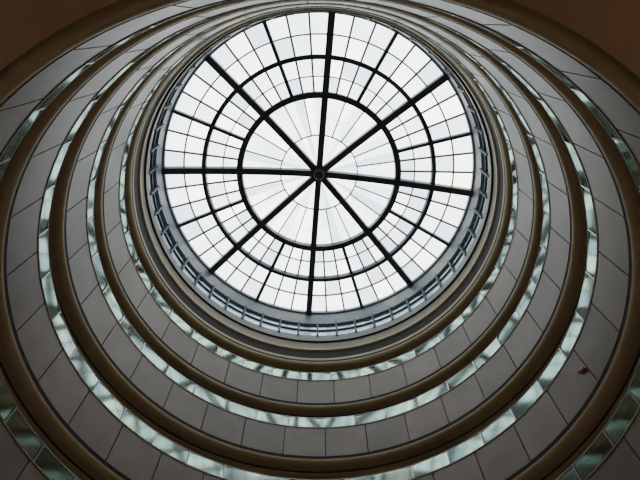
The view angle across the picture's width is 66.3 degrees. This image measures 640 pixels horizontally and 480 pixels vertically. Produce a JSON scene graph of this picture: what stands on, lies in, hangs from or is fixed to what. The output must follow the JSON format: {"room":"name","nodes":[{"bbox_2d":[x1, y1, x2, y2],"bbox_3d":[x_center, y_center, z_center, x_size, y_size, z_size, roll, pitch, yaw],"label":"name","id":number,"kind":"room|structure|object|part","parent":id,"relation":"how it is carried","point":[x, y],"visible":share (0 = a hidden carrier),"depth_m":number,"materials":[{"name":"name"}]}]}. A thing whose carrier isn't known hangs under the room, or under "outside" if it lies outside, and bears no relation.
{"room":"atrium","nodes":[
{"label":"atrium","id":0,"kind":"room"},
{"bbox_2d":[120,7,516,379],"bbox_3d":[-0.080,-2.532,31.082,32.000,5.050,32.000,0,-66,0],"label":"balcony","id":1,"kind":"object","parent":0,"point":[246,334],"visible":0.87,"depth_m":32.45,"materials":[{"name":"paint"}]},
{"bbox_2d":[154,11,483,325],"bbox_3d":[-0.080,-4.312,35.079,22.700,3.800,22.700,0,-66,0],"label":"skylight","id":2,"kind":"object","parent":1,"relation":"attached to","point":[184,227],"visible":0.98,"depth_m":35.73,"materials":[{"name":"glass"},{"name":"steel"}]},
{"bbox_3d":[-0.080,-2.815,31.717,22.600,0.400,22.600,0,-66,0],"label":"sill","id":3,"kind":"part","parent":1,"relation":"part of","materials":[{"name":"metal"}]},
{"bbox_2d":[0,0,639,77],"bbox_3d":[-0.080,5.285,13.524,31.960,0.090,31.960,0,-66,0],"label":"ceiling","id":4,"kind":"structure","parent":0,"point":[613,26],"depth_m":9.27,"materials":[{"name":"brown paint"}]},
{"bbox_3d":[-0.080,3.656,17.183,32.000,31.620,32.000,0,-66,0],"label":"wall","id":5,"kind":"structure","parent":0,"visible":0},
{"bbox_2d":[39,0,596,479],"bbox_3d":[-0.080,1.118,22.883,31.960,3.490,31.960,0,-66,0],"label":"balcony","id":6,"kind":"object","parent":5,"relation":"attached to","point":[211,431],"visible":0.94,"depth_m":23.89,"materials":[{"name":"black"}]},
{"bbox_3d":[-0.080,0.423,24.445,22.190,0.070,22.190,0,-66,0],"label":"handrail","id":7,"kind":"part","parent":6,"relation":"part of","materials":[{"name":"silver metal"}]},
{"bbox_2d":[88,4,548,426],"bbox_3d":[-0.080,-0.525,26.574,31.960,3.540,31.960,0,-66,0],"label":"balcony","id":8,"kind":"object","parent":5,"relation":"attached to","point":[418,375],"visible":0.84,"depth_m":27.94,"materials":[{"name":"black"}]},
{"bbox_3d":[-0.080,-1.231,28.159,22.190,0.070,22.190,0,-66,0],"label":"handrail","id":9,"kind":"part","parent":8,"relation":"part of","materials":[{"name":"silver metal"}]},
{"bbox_2d":[0,0,639,479],"bbox_3d":[-0.080,2.875,18.937,31.960,3.540,31.960,0,-66,0],"label":"balcony","id":10,"kind":"object","parent":5,"relation":"attached to","point":[36,368],"visible":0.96,"depth_m":18.47,"materials":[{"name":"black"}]},
{"bbox_2d":[577,366,586,373],"bbox_3d":[10.562,5.268,19.808,0.129,0.349,0.475,11,-66,-5],"label":"balloon","id":11,"kind":"object","parent":10,"relation":"attached to","point":[581,369],"visible":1,"depth_m":19.74,"materials":[{"name":"rubber"}]},
{"bbox_2d":[0,0,639,479],"bbox_3d":[-0.080,4.586,15.095,31.960,3.490,31.960,0,-66,0],"label":"balcony","id":12,"kind":"object","parent":5,"relation":"attached to","point":[27,81],"visible":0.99,"depth_m":10.91,"materials":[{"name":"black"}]},
{"bbox_3d":[-0.080,5.167,13.789,31.960,0.630,31.960,0,-66,0],"label":"soffit moulding","id":13,"kind":"part","parent":12,"relation":"part of","materials":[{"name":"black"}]}
]}

